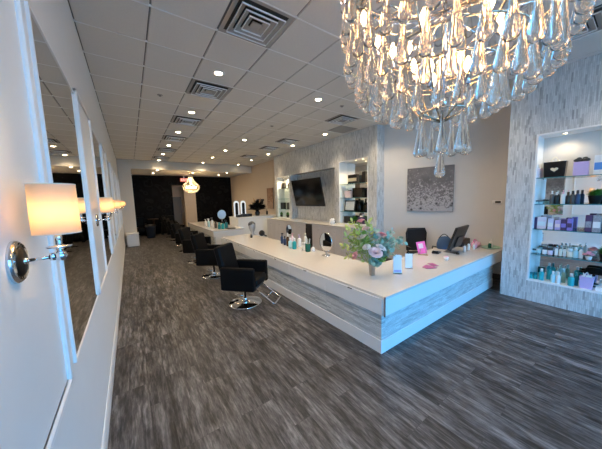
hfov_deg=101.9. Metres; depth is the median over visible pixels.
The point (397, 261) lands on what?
sign holder
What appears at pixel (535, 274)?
jar
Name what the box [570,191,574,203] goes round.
bottle
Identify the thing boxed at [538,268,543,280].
bottle
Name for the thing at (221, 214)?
mirror
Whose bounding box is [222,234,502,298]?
countertop
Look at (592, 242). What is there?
display shelves
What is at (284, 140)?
ceiling vent
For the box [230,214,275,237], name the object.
ledge
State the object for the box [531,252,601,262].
glass shelf
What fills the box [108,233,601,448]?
floor
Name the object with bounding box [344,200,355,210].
framed certificate
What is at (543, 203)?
glass shelf
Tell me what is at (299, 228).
base cabinet
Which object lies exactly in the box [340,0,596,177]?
chandelier
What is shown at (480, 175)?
wall
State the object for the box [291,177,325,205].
television
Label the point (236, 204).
mirror glass
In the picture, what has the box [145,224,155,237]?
waste bin
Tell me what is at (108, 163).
wall mirror
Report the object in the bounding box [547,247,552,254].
jar
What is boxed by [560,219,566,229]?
product box
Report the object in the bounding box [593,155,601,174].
printed box
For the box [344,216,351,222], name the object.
display box
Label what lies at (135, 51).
ceiling
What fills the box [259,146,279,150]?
ceiling vent
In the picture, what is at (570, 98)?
wall
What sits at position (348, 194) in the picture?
gift bag
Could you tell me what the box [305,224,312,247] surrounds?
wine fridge
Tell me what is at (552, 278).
bottle
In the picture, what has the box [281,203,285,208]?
display box
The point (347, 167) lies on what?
wall niche
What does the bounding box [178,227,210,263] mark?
salon chair
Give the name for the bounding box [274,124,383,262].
wall
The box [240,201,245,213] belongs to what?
mirror
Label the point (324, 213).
wall panel
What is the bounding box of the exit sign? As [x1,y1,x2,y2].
[180,175,187,181]
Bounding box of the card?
[416,241,427,255]
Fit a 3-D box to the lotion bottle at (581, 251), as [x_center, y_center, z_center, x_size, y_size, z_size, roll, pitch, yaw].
[4.167,0.414,3.633,0.046,0.182,0.046,-6,7,-35]
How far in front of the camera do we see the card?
4.53 m
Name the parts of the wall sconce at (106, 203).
lamp shade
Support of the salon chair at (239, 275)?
on the floor
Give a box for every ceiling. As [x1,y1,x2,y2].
[68,0,601,165]
[131,169,244,176]
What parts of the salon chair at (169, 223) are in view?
backrest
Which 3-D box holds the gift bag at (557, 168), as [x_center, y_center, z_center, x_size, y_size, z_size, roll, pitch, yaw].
[3.931,-0.886,3.775,0.125,0.309,0.249,-6,7,-35]
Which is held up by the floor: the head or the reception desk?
the reception desk
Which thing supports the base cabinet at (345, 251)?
on the floor
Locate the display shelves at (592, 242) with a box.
[534,176,601,286]
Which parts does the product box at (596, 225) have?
printed panel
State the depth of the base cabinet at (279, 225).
9.69 m
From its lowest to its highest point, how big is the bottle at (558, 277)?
0.180 m
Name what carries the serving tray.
on the reception desk
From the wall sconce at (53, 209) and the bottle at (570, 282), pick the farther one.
the bottle at (570, 282)
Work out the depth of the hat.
3.60 m
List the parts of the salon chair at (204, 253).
backrest, armrest, plate, armrest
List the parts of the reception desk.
drawer, drawer, drawer, drawer, drawer, drawer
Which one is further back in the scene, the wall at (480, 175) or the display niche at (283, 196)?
the display niche at (283, 196)
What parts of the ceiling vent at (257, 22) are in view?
plate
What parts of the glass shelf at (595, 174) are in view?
shelf glass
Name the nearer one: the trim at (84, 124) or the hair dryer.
the trim at (84, 124)
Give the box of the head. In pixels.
[248,221,255,234]
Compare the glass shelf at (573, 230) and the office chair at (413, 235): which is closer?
the glass shelf at (573, 230)
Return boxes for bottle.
[288,238,291,247]
[292,238,296,248]
[297,237,300,246]
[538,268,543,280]
[539,164,543,177]
[546,265,551,279]
[549,191,553,203]
[550,271,554,282]
[554,192,558,203]
[555,272,560,283]
[560,190,565,203]
[561,268,565,282]
[565,192,569,203]
[567,273,574,285]
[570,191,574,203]
[572,247,578,257]
[574,190,580,203]
[574,272,578,285]
[578,246,583,258]
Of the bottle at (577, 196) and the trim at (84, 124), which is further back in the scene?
the bottle at (577, 196)
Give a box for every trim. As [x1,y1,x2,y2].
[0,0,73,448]
[72,88,107,294]
[99,142,115,252]
[109,161,119,237]
[114,172,121,228]
[117,178,122,224]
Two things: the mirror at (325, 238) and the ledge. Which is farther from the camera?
the ledge
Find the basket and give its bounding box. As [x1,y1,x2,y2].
[182,186,199,193]
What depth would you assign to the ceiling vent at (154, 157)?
9.94 m
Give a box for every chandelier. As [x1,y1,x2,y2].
[182,172,199,193]
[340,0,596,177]
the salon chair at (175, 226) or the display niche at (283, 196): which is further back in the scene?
the display niche at (283, 196)
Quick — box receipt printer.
[458,237,469,246]
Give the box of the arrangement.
[249,198,266,215]
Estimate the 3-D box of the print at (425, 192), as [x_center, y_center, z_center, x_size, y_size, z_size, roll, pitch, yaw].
[3.037,-0.835,5.784,0.999,1.043,0.038,4,8,41]
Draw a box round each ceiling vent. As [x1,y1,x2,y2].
[153,156,169,159]
[156,147,176,151]
[162,135,187,141]
[171,115,203,125]
[186,79,231,100]
[218,0,294,47]
[240,155,256,157]
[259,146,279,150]
[276,138,300,143]
[325,114,360,124]
[327,125,357,132]
[539,4,601,49]
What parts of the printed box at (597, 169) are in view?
printed panel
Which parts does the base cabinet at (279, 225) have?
door, shaker frame, door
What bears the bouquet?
in the flower vase at (371, 268)
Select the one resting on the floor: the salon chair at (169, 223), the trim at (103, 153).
the salon chair at (169, 223)
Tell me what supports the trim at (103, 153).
attached to the wall at (81, 426)
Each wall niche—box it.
[339,156,367,225]
[526,124,601,294]
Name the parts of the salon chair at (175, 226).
backrest, armrest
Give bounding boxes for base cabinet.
[267,219,275,239]
[275,220,283,240]
[284,221,293,238]
[294,222,305,244]
[312,224,325,251]
[326,226,342,255]
[343,228,375,261]
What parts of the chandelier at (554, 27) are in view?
bulb, bulb, bulb, lamp arm, lamp arm, lamp arm, bulb, lamp arm, bulb, lamp arm, stem, frame, lamp arm, lamp arm, bulb, lamp arm, lamp arm, lamp arm, bulb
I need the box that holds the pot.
[588,195,601,203]
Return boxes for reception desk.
[221,234,502,353]
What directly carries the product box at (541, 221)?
on the glass shelf at (573, 230)
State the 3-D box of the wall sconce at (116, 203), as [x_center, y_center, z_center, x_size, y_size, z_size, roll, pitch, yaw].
[-3.221,-0.284,4.231,0.155,0.289,0.126,-6,7,-35]
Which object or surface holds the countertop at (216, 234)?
on the floor
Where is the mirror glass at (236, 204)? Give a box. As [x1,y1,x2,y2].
[235,203,237,214]
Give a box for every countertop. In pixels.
[188,221,244,243]
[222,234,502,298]
[266,217,375,229]
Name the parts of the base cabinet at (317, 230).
door, shaker frame, door, shaker frame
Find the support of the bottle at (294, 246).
on the reception desk
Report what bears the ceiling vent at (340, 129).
in the ceiling at (135, 51)
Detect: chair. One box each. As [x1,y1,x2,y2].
[136,217,146,235]
[160,215,177,234]
[160,217,170,237]
[163,218,184,240]
[167,220,189,245]
[171,223,197,252]
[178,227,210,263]
[190,232,222,278]
[213,242,280,309]
[406,228,435,253]
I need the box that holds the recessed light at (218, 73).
[212,70,224,76]
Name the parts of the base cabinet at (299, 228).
door, shaker frame, door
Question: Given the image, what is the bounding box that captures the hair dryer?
[259,230,266,235]
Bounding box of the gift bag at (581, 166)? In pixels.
[573,157,590,175]
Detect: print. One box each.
[267,188,273,208]
[407,164,454,211]
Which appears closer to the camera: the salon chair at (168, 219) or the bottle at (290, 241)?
the bottle at (290, 241)
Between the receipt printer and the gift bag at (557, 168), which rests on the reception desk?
the receipt printer
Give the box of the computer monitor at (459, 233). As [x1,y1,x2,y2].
[443,225,468,253]
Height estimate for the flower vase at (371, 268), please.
0.170 m
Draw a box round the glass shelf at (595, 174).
[536,174,601,179]
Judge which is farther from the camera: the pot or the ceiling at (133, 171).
the ceiling at (133, 171)
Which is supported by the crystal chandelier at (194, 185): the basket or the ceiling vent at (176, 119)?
the basket
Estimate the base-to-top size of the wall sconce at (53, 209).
0.289 m
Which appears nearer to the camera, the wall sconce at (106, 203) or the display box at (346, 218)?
the wall sconce at (106, 203)
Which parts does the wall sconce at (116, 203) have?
lamp shade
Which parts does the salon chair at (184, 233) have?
backrest, armrest, plate, armrest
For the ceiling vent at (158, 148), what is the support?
in the ceiling at (135, 51)
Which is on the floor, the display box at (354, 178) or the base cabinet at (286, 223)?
the base cabinet at (286, 223)
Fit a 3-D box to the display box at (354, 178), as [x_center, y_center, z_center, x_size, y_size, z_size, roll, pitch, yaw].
[1.544,-1.334,7.188,0.122,0.260,0.340,-6,7,-35]
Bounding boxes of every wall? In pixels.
[21,0,124,448]
[116,159,250,244]
[131,175,232,234]
[172,185,197,226]
[230,160,275,215]
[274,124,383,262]
[384,99,511,273]
[500,53,601,317]
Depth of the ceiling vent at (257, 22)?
2.49 m
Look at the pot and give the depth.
3.44 m
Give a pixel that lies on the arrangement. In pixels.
(256, 205)
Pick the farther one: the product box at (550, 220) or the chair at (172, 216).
the chair at (172, 216)
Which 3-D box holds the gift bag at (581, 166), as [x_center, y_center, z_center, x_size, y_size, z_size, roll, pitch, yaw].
[4.088,-0.849,3.560,0.110,0.271,0.170,-6,7,-35]
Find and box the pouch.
[471,239,480,247]
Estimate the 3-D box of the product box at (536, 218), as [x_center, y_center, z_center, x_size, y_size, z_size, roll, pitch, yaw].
[3.857,-0.031,4.014,0.070,0.182,0.035,-6,7,-35]
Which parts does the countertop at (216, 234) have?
panel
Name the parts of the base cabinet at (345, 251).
door, shaker frame, door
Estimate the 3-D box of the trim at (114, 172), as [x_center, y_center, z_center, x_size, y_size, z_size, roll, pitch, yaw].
[-5.754,-0.737,7.680,0.026,1.740,0.860,-6,7,-35]
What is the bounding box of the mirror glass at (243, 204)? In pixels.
[242,203,244,213]
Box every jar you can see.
[305,243,310,251]
[533,272,537,278]
[542,247,547,253]
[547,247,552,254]
[567,248,572,256]
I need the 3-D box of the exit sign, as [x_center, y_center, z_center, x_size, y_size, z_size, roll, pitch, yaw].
[-6.771,-2.663,14.118,0.400,0.376,0.069,-6,7,-35]
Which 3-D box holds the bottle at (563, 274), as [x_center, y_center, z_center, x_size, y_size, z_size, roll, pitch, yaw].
[4.119,0.798,3.830,0.053,0.228,0.052,-6,7,-35]
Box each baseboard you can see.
[101,244,125,448]
[385,258,500,279]
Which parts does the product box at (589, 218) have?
printed panel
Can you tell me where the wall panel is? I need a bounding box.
[297,169,334,220]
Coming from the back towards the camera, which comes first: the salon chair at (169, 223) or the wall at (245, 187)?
the wall at (245, 187)
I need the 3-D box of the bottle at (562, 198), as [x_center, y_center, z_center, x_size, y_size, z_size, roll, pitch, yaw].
[4.010,-0.422,3.736,0.054,0.210,0.053,-6,7,-35]
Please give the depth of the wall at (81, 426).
1.79 m
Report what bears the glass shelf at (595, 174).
attached to the wall at (570, 98)
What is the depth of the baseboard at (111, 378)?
2.38 m
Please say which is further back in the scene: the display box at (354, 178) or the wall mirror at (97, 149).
the display box at (354, 178)
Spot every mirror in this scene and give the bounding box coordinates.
[24,0,98,362]
[91,128,112,267]
[106,157,117,241]
[113,171,120,230]
[217,210,225,225]
[234,201,239,216]
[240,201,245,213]
[286,224,291,237]
[320,232,331,256]
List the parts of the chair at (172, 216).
armrest, backrest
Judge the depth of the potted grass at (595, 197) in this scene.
3.44 m
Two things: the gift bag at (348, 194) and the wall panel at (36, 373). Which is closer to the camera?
the wall panel at (36, 373)
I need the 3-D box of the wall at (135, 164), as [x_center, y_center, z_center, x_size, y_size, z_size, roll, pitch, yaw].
[-5.175,-1.177,11.994,5.950,3.656,0.180,-6,7,-35]
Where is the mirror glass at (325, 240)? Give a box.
[320,233,330,250]
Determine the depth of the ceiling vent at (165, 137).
6.97 m
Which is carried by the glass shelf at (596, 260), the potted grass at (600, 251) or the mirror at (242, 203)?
the potted grass at (600, 251)
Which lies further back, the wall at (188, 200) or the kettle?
the wall at (188, 200)
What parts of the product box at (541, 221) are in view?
printed panel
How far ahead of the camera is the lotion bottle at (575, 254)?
3.66 m
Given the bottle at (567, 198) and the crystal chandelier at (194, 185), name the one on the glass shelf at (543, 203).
the bottle at (567, 198)
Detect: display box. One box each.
[281,183,286,188]
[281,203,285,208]
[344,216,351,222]
[348,174,358,183]
[352,187,364,197]
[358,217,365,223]
[362,171,366,182]
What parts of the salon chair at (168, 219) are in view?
backrest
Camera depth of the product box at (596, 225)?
3.46 m
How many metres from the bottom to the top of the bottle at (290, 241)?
0.231 m
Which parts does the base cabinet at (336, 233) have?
door, shaker frame, door, shaker frame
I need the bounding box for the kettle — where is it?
[330,217,335,223]
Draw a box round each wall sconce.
[5,183,81,283]
[95,197,113,225]
[110,200,120,215]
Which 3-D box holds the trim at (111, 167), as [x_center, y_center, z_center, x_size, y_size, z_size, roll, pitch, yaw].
[-4.521,-0.582,5.925,0.026,1.740,0.860,-6,7,-35]
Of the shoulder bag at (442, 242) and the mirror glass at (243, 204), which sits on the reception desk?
the shoulder bag at (442, 242)
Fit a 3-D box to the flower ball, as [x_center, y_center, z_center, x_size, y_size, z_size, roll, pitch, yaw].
[4.177,0.453,3.532,0.140,0.126,0.125,-2,6,-8]
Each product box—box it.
[534,217,537,227]
[537,217,546,228]
[547,218,553,228]
[554,220,560,229]
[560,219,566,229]
[566,219,573,230]
[584,215,592,231]
[592,215,601,231]
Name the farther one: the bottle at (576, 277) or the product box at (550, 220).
the product box at (550, 220)
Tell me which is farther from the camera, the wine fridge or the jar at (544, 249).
the wine fridge
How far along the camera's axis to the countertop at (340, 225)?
8.02 m
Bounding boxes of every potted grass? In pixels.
[586,188,601,203]
[597,248,601,260]
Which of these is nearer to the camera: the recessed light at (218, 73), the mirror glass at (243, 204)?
the recessed light at (218, 73)
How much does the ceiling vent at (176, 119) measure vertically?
0.046 m
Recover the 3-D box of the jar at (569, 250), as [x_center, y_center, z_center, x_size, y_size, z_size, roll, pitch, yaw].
[4.104,0.431,3.727,0.065,0.130,0.064,-6,7,-35]
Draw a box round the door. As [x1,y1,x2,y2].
[173,197,182,224]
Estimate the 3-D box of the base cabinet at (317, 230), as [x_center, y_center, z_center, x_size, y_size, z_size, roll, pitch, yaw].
[0.769,0.468,7.805,0.544,0.950,0.686,-6,7,-35]
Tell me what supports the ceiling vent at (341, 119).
in the ceiling at (135, 51)
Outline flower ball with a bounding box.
[582,251,594,259]
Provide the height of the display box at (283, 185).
0.240 m
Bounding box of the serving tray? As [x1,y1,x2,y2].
[481,245,500,248]
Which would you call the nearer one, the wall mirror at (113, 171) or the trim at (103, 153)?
the trim at (103, 153)
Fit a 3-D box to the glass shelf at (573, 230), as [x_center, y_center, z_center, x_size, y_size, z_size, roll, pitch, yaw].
[4.444,0.136,3.258,0.318,0.022,1.946,-6,7,-35]
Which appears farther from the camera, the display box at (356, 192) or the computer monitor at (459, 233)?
the display box at (356, 192)
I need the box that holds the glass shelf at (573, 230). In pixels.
[533,227,601,233]
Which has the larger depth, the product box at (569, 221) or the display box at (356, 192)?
the display box at (356, 192)
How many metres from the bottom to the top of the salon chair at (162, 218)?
1.032 m
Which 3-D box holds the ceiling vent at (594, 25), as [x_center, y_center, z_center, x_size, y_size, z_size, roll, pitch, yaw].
[3.072,-2.193,2.770,0.602,0.046,0.602,-6,7,-35]
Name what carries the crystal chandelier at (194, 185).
hanging from the ceiling at (133, 171)
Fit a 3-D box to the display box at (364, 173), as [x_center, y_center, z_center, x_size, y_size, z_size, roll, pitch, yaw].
[1.791,-1.333,6.833,0.120,0.320,0.130,-6,7,-35]
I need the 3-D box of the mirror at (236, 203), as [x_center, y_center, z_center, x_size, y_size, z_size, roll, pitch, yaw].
[-2.838,-0.688,10.750,0.240,0.700,0.160,-6,7,-35]
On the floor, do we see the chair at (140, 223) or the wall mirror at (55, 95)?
the chair at (140, 223)
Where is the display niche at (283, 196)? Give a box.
[277,175,289,218]
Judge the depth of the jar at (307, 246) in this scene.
5.03 m
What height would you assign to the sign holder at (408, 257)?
0.229 m
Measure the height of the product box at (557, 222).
0.147 m
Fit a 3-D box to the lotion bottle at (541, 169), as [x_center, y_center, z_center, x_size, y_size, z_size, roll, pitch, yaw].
[3.876,-0.857,3.934,0.044,0.220,0.043,-6,7,-35]
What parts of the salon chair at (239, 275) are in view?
backrest, armrest, plate, armrest, seat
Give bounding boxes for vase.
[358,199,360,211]
[368,264,375,275]
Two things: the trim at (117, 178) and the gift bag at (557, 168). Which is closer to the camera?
the gift bag at (557, 168)
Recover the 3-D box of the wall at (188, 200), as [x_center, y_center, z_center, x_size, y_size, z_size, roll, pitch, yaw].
[-7.384,-1.069,15.328,1.500,2.850,1.360,-6,7,-35]
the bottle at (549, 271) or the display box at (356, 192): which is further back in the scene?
the display box at (356, 192)
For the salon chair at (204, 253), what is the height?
1.032 m
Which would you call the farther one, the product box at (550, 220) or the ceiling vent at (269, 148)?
the ceiling vent at (269, 148)
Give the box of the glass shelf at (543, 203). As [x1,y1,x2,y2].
[534,203,601,204]
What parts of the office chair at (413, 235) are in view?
backrest, frame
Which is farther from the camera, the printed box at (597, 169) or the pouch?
the pouch
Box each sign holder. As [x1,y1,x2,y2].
[393,255,401,273]
[405,253,412,267]
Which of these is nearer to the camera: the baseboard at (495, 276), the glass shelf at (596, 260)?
the glass shelf at (596, 260)
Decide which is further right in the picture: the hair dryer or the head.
the hair dryer
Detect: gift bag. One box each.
[345,190,351,197]
[544,157,567,177]
[573,157,590,175]
[579,272,594,289]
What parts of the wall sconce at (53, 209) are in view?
backplate dish, arm, shade trim, lamp shade, shade trim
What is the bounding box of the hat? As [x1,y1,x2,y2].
[578,267,601,287]
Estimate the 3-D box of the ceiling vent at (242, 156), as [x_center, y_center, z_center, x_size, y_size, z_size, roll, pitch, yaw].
[-2.172,-2.850,10.232,0.602,0.046,0.602,-6,7,-35]
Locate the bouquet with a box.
[339,217,407,267]
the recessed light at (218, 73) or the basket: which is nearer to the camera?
the recessed light at (218, 73)
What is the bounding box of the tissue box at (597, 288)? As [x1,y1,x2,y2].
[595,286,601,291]
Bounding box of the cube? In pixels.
[126,232,139,246]
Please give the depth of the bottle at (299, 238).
5.54 m
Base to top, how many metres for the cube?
0.530 m
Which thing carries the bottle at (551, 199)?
on the glass shelf at (543, 203)
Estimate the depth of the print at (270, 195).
11.83 m
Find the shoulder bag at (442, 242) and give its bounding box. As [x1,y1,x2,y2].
[436,234,450,248]
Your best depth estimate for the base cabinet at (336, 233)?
7.03 m
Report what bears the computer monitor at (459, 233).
on the reception desk
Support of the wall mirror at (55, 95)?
attached to the wall at (81, 426)
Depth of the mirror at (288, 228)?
6.30 m
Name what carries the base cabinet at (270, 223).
on the floor
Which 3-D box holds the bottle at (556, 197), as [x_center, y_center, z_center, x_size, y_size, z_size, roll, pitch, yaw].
[3.970,-0.413,3.794,0.054,0.182,0.053,-6,7,-35]
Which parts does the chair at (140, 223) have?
backrest, seat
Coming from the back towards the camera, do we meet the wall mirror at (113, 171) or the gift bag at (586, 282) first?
the wall mirror at (113, 171)
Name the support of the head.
on the reception desk
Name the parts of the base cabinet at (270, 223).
door, door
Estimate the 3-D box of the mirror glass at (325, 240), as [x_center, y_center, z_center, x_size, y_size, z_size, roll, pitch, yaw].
[0.470,0.333,4.663,0.288,0.355,0.001,5,9,45]
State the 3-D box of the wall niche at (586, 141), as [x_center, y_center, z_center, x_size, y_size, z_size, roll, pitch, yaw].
[4.431,-0.182,3.220,0.356,2.340,2.000,-6,7,-35]
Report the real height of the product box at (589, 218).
0.238 m

